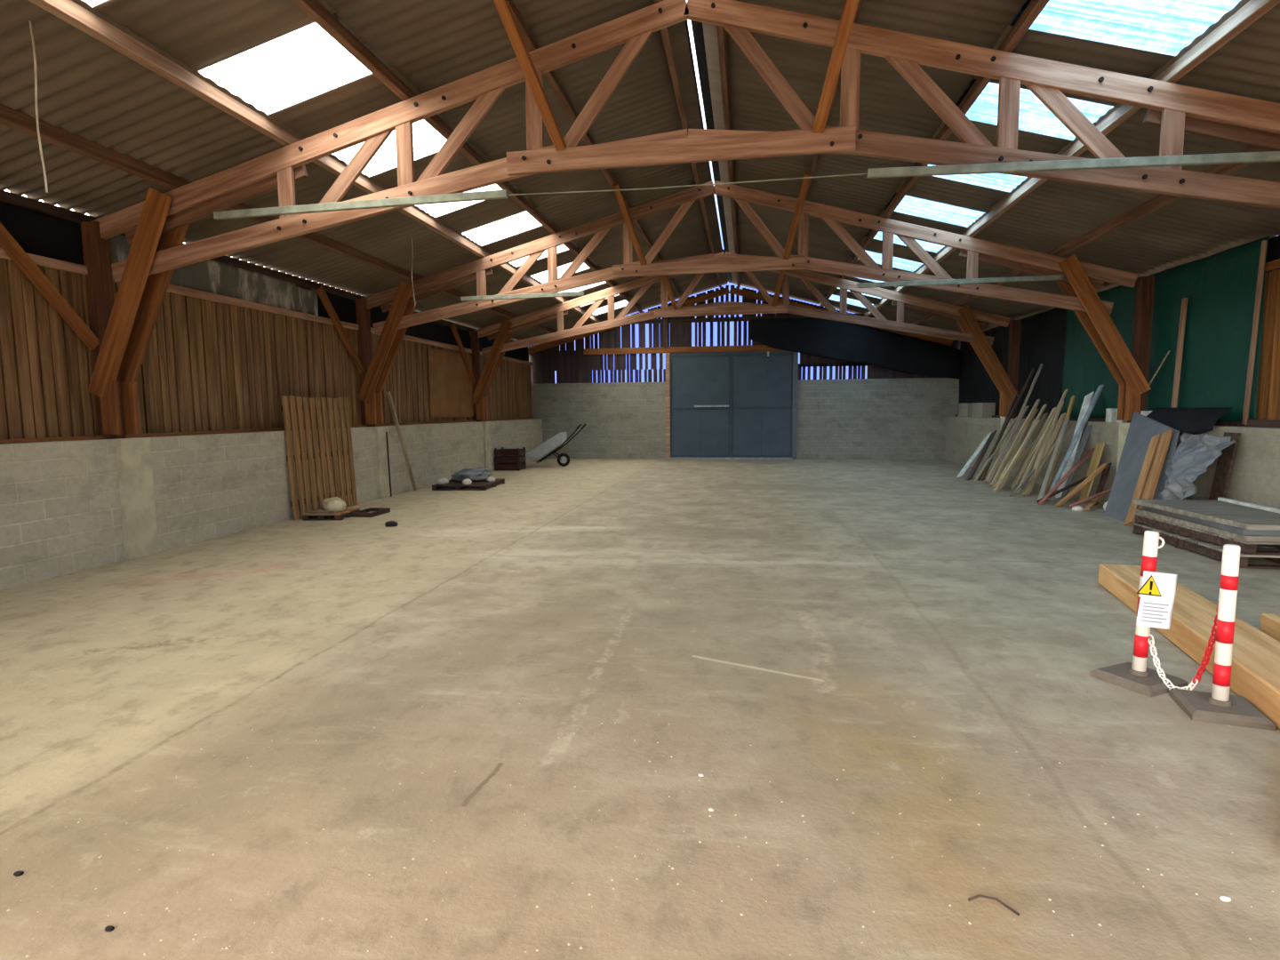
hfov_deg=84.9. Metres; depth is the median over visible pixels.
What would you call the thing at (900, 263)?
window
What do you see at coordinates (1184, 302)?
batten
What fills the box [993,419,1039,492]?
batten
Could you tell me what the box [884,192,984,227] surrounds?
window
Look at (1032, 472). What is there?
batten
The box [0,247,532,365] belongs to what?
trim
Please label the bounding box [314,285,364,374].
knee brace
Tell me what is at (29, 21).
hanging cord
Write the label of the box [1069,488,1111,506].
offcut
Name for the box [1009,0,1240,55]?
window
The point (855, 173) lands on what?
wire
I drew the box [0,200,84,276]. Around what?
tarpaulin
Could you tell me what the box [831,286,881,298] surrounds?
window
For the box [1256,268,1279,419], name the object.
cladding
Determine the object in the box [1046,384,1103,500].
plank
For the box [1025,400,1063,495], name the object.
batten
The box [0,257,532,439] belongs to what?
cladding
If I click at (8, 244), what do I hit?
knee brace
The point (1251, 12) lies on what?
purlin
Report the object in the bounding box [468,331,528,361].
tarpaulin
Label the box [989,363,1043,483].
pole
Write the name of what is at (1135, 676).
barrier post
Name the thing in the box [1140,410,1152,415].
block
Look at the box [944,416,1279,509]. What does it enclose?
wall
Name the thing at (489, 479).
stone
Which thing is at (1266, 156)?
fluorescent light fixture
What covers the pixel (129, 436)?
trim
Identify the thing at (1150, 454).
plank
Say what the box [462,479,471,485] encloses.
stone
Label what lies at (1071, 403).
batten
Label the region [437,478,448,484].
stone
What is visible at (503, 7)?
brace
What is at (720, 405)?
door
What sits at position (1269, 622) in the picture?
timber beam
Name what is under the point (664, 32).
purlin
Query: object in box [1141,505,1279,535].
slab
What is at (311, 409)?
slatted panel
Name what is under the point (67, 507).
wall
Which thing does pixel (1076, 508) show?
stone
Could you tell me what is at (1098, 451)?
offcut
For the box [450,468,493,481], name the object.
heap
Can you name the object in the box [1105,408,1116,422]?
block
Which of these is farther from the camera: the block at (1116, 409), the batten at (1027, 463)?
the batten at (1027, 463)
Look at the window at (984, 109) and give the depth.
7.55 m
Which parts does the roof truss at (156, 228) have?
post, web post, web post, web post, web post, web post, web post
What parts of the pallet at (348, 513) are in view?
board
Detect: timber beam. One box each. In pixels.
[1098,563,1279,728]
[1259,613,1279,641]
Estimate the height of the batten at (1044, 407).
1.711 m
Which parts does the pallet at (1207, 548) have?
board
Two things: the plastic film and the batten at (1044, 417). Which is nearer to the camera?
the plastic film
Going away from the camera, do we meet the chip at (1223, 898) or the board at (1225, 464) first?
the chip at (1223, 898)
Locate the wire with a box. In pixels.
[507,173,867,195]
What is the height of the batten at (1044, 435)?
1.995 m
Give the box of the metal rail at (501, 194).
[213,189,508,219]
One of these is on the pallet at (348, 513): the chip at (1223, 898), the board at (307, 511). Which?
the board at (307, 511)
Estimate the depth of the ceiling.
7.95 m
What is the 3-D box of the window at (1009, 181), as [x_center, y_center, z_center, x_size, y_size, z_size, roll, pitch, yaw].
[4.478,-4.154,9.410,1.420,0.396,0.950,0,6,9]
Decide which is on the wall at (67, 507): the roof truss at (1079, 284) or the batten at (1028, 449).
the roof truss at (1079, 284)
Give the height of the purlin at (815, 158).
0.162 m
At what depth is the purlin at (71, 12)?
6.25 m
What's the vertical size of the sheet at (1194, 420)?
0.402 m
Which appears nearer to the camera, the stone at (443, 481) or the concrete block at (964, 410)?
the stone at (443, 481)
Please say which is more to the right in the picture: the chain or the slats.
the chain
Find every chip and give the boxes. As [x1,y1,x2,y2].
[13,870,23,876]
[104,925,114,931]
[1219,895,1231,901]
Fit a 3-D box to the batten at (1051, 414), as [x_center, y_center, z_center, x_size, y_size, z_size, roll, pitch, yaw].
[8.043,-0.665,14.305,1.318,1.646,0.111,-3,6,-25]
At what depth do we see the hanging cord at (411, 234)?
11.22 m
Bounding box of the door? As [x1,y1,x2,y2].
[665,351,798,459]
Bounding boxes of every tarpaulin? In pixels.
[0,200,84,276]
[109,234,318,316]
[317,291,469,353]
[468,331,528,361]
[749,318,961,378]
[957,307,1067,416]
[1061,235,1269,421]
[1265,235,1279,272]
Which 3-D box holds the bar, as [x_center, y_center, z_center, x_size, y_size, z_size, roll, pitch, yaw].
[-4.881,-0.302,13.591,0.022,1.270,0.035,-1,6,9]
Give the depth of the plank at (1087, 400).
12.87 m
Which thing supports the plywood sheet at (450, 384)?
attached to the cladding at (207, 365)
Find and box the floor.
[0,458,1279,959]
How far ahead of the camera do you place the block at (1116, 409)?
11.85 m
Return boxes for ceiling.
[0,0,1279,341]
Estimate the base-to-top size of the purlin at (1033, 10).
0.162 m
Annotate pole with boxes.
[977,368,1035,480]
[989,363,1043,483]
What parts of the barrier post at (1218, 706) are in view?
post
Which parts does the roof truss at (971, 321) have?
post, web post, web post, web post, web post, web post, web post, post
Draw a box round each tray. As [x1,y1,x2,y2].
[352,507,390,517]
[525,432,567,459]
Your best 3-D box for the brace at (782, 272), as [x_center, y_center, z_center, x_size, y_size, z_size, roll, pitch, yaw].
[3.337,-4.742,16.648,0.105,1.021,1.365,-1,6,-2]
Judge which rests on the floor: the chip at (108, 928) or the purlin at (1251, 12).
the chip at (108, 928)
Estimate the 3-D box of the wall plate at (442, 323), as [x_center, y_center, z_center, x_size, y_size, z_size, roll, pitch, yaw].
[-4.754,-3.951,18.022,0.040,0.163,2.679,0,6,9]
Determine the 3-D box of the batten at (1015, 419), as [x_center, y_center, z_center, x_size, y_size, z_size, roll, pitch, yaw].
[7.990,-0.692,15.683,1.575,1.423,0.076,-4,7,-32]
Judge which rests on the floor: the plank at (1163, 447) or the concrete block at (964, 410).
the plank at (1163, 447)
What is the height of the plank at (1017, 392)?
2.023 m
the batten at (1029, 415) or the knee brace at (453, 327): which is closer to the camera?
the batten at (1029, 415)
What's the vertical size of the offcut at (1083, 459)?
0.932 m
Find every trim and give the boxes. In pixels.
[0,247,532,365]
[0,417,535,443]
[685,19,732,283]
[954,414,1246,426]
[1244,419,1279,427]
[1264,258,1279,271]
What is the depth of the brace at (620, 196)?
11.53 m
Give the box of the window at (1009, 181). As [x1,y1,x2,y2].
[913,162,1027,191]
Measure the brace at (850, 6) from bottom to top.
1.021 m
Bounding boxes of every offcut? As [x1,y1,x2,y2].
[1036,476,1087,502]
[1037,447,1095,504]
[1056,463,1107,506]
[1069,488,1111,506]
[1078,442,1104,500]
[1083,493,1106,510]
[1094,462,1111,505]
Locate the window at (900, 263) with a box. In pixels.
[851,250,923,271]
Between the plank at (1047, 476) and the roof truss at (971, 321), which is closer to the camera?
the plank at (1047, 476)
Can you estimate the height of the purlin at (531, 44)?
0.162 m
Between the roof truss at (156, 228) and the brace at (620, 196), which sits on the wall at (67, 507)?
the roof truss at (156, 228)
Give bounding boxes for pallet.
[302,507,359,520]
[432,478,504,490]
[1132,522,1279,569]
[1134,512,1279,555]
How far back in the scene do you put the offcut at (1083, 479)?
12.13 m
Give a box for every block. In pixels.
[958,402,972,416]
[971,402,995,417]
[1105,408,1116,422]
[1115,408,1127,422]
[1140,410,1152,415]
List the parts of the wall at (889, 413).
gable post, rail, gable post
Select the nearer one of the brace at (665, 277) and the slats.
the brace at (665, 277)
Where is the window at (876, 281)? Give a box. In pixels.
[856,277,895,287]
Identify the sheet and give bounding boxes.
[427,347,473,417]
[1104,411,1179,521]
[1145,407,1233,435]
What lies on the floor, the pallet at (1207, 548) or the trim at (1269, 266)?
the pallet at (1207, 548)
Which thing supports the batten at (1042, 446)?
on the floor
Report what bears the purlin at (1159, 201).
attached to the ceiling
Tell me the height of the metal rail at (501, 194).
0.077 m
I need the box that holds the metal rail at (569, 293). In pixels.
[460,291,583,301]
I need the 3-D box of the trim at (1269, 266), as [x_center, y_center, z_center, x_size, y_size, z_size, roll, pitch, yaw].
[6.921,-2.008,1.937,0.060,0.100,14.300,0,6,9]
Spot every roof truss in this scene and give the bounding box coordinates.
[80,0,1279,439]
[354,180,1154,426]
[469,251,1021,421]
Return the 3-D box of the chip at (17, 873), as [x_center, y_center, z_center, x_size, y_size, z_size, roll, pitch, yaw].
[-2.241,1.417,2.521,0.033,0.014,0.023,-3,6,-25]
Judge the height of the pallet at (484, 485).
0.110 m
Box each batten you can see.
[386,392,416,490]
[973,416,1017,482]
[984,405,1029,482]
[990,399,1039,486]
[992,440,1034,488]
[993,404,1038,484]
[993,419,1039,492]
[998,408,1038,479]
[999,403,1047,489]
[1008,407,1055,488]
[1008,454,1047,496]
[1009,427,1050,490]
[1016,389,1068,494]
[1016,412,1047,473]
[1021,424,1071,495]
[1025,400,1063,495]
[1029,418,1050,492]
[1032,412,1065,488]
[1044,395,1075,495]
[1170,297,1188,407]
[1217,497,1279,513]
[1241,240,1267,424]
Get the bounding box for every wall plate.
[0,190,96,223]
[210,255,364,302]
[432,319,476,332]
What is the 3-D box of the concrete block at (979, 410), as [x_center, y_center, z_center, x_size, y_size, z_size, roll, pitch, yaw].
[9.405,-1.915,19.155,0.330,0.395,0.900,0,6,9]
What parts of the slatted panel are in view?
cross rail, cross rail, cross rail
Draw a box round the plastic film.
[1159,432,1240,500]
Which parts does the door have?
frame, bar handle, frame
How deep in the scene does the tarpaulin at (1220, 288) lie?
10.35 m
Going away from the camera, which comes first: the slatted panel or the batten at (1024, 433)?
the slatted panel
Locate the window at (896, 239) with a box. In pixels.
[865,229,943,252]
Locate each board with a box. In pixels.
[305,510,334,513]
[1208,432,1240,499]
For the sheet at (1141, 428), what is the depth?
10.48 m
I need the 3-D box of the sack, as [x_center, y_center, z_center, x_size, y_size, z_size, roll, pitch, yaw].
[-4.797,0.405,10.992,0.327,0.180,0.312,-2,6,-14]
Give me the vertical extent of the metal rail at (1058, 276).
0.076 m
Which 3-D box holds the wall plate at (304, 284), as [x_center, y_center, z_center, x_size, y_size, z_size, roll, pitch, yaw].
[-5.719,-3.311,11.738,0.040,0.170,3.977,0,6,9]
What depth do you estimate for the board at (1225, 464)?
8.96 m
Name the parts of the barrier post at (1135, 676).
post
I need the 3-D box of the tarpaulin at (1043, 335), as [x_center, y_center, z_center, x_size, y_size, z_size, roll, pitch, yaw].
[9.452,-2.842,18.138,0.083,2.370,7.698,0,6,9]
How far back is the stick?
11.05 m
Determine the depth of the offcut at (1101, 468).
11.76 m
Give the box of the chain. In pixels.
[1148,604,1218,690]
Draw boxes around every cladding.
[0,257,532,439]
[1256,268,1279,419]
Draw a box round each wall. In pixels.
[0,418,542,590]
[528,285,960,459]
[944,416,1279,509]
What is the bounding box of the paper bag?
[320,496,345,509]
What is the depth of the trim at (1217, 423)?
12.83 m
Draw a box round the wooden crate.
[494,447,526,470]
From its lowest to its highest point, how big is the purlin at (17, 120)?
0.162 m
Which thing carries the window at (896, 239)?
attached to the ceiling
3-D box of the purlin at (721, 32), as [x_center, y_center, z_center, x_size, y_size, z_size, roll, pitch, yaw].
[1.129,-4.910,9.110,0.101,0.133,27.640,0,6,9]
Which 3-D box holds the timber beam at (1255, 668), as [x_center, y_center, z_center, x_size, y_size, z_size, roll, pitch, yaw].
[3.924,1.047,4.842,0.420,0.190,3.456,2,6,19]
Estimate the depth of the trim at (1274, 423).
8.85 m
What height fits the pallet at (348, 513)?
0.100 m
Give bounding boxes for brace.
[0,222,99,349]
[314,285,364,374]
[450,323,475,383]
[493,0,566,151]
[612,182,646,265]
[656,257,677,309]
[771,270,784,306]
[782,171,811,259]
[812,0,859,133]
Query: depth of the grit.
2.47 m
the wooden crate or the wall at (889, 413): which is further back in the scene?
the wall at (889, 413)
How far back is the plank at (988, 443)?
16.44 m
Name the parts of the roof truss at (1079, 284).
post, web post, web post, web post, web post, web post, web post, post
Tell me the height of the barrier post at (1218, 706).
0.915 m
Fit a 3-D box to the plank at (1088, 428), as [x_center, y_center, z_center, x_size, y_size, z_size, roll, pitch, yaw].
[7.735,-0.308,12.406,0.761,1.325,0.126,-3,6,-27]
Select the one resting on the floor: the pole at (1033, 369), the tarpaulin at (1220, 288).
the pole at (1033, 369)
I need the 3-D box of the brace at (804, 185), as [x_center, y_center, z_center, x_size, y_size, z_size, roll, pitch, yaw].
[2.500,-4.189,11.200,0.105,1.021,1.365,-1,6,-2]
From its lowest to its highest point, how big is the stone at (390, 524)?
0.078 m
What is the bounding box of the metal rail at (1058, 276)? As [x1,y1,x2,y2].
[856,274,1063,287]
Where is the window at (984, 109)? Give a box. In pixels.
[955,79,1113,140]
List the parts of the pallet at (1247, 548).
board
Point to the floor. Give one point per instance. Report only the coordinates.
(862, 608)
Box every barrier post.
[1089,530,1188,696]
[1168,544,1275,730]
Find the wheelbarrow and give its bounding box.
[525,423,586,466]
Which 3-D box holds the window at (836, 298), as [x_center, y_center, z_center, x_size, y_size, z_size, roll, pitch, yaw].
[6.217,-5.303,20.740,1.420,0.396,0.950,0,6,9]
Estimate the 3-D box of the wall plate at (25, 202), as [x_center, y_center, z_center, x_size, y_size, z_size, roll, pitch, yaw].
[-6.363,-2.912,7.543,0.040,0.119,1.062,0,6,9]
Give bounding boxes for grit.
[6,703,1273,958]
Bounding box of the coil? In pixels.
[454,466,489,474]
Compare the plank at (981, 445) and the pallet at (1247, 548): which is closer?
the pallet at (1247, 548)
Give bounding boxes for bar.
[385,432,391,496]
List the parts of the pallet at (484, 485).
board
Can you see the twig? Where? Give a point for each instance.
(979, 895)
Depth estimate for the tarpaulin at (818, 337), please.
22.11 m
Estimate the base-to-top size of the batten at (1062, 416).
1.538 m
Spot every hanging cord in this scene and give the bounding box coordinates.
[28,20,47,192]
[410,233,415,306]
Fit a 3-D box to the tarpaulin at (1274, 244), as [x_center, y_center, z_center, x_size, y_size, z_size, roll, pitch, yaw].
[7.561,-2.506,5.448,0.023,0.480,7.500,0,6,9]
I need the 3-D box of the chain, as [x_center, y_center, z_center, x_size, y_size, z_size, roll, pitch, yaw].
[3.088,0.854,3.962,0.055,0.734,0.401,-3,6,-21]
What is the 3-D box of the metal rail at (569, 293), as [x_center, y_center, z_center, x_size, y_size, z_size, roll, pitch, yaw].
[-2.137,-3.318,12.636,2.300,0.076,0.050,0,6,9]
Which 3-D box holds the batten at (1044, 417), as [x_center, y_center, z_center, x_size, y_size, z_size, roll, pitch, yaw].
[8.115,-0.633,14.577,1.128,1.532,0.126,-4,7,-29]
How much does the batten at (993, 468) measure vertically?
1.681 m
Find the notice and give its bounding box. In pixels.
[1136,570,1177,629]
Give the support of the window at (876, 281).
attached to the ceiling
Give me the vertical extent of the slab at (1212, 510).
0.055 m
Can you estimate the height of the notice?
0.350 m
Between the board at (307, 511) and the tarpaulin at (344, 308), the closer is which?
the board at (307, 511)
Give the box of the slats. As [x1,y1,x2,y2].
[497,455,522,463]
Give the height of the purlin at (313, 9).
0.162 m
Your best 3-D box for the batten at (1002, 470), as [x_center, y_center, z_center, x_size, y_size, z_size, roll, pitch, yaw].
[8.059,-0.775,15.003,1.212,1.718,0.103,-3,6,-23]
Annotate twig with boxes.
[968,894,1019,915]
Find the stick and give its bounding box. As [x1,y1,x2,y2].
[1125,350,1170,423]
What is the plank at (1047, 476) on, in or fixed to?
on the floor
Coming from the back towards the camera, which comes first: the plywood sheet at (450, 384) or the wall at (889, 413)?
the wall at (889, 413)
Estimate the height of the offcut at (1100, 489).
0.707 m
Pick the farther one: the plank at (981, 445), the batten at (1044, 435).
the plank at (981, 445)
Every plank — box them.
[956,432,991,477]
[966,429,997,479]
[981,391,1018,480]
[1037,416,1070,500]
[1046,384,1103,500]
[1055,391,1094,497]
[1059,424,1092,500]
[1123,433,1159,526]
[1132,429,1173,529]
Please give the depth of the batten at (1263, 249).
8.99 m
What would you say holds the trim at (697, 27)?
attached to the ceiling
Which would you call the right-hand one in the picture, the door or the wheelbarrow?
the door
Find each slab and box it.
[1132,499,1279,530]
[1135,508,1279,542]
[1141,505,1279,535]
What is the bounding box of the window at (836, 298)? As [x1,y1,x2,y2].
[824,293,874,307]
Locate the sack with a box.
[323,500,346,511]
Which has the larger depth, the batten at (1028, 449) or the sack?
the batten at (1028, 449)
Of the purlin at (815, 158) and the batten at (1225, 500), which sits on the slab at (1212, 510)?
the batten at (1225, 500)
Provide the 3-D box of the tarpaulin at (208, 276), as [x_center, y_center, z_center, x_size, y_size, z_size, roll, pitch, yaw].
[-5.937,-2.787,10.085,0.072,0.630,4.401,0,6,9]
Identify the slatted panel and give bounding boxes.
[280,395,357,519]
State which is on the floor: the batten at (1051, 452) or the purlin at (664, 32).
the batten at (1051, 452)
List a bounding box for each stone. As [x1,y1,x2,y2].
[384,520,398,527]
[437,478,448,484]
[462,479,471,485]
[486,476,495,481]
[1072,505,1083,511]
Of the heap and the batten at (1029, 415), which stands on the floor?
the batten at (1029, 415)
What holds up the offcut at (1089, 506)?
on the floor
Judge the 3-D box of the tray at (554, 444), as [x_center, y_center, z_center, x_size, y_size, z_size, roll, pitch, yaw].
[-2.806,-1.025,20.764,1.137,0.786,0.785,0,6,9]
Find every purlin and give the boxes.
[0,103,556,333]
[28,0,602,322]
[290,0,643,312]
[507,0,681,297]
[653,0,721,288]
[716,24,740,287]
[777,0,863,297]
[819,0,1049,308]
[864,0,1279,317]
[911,146,1270,325]

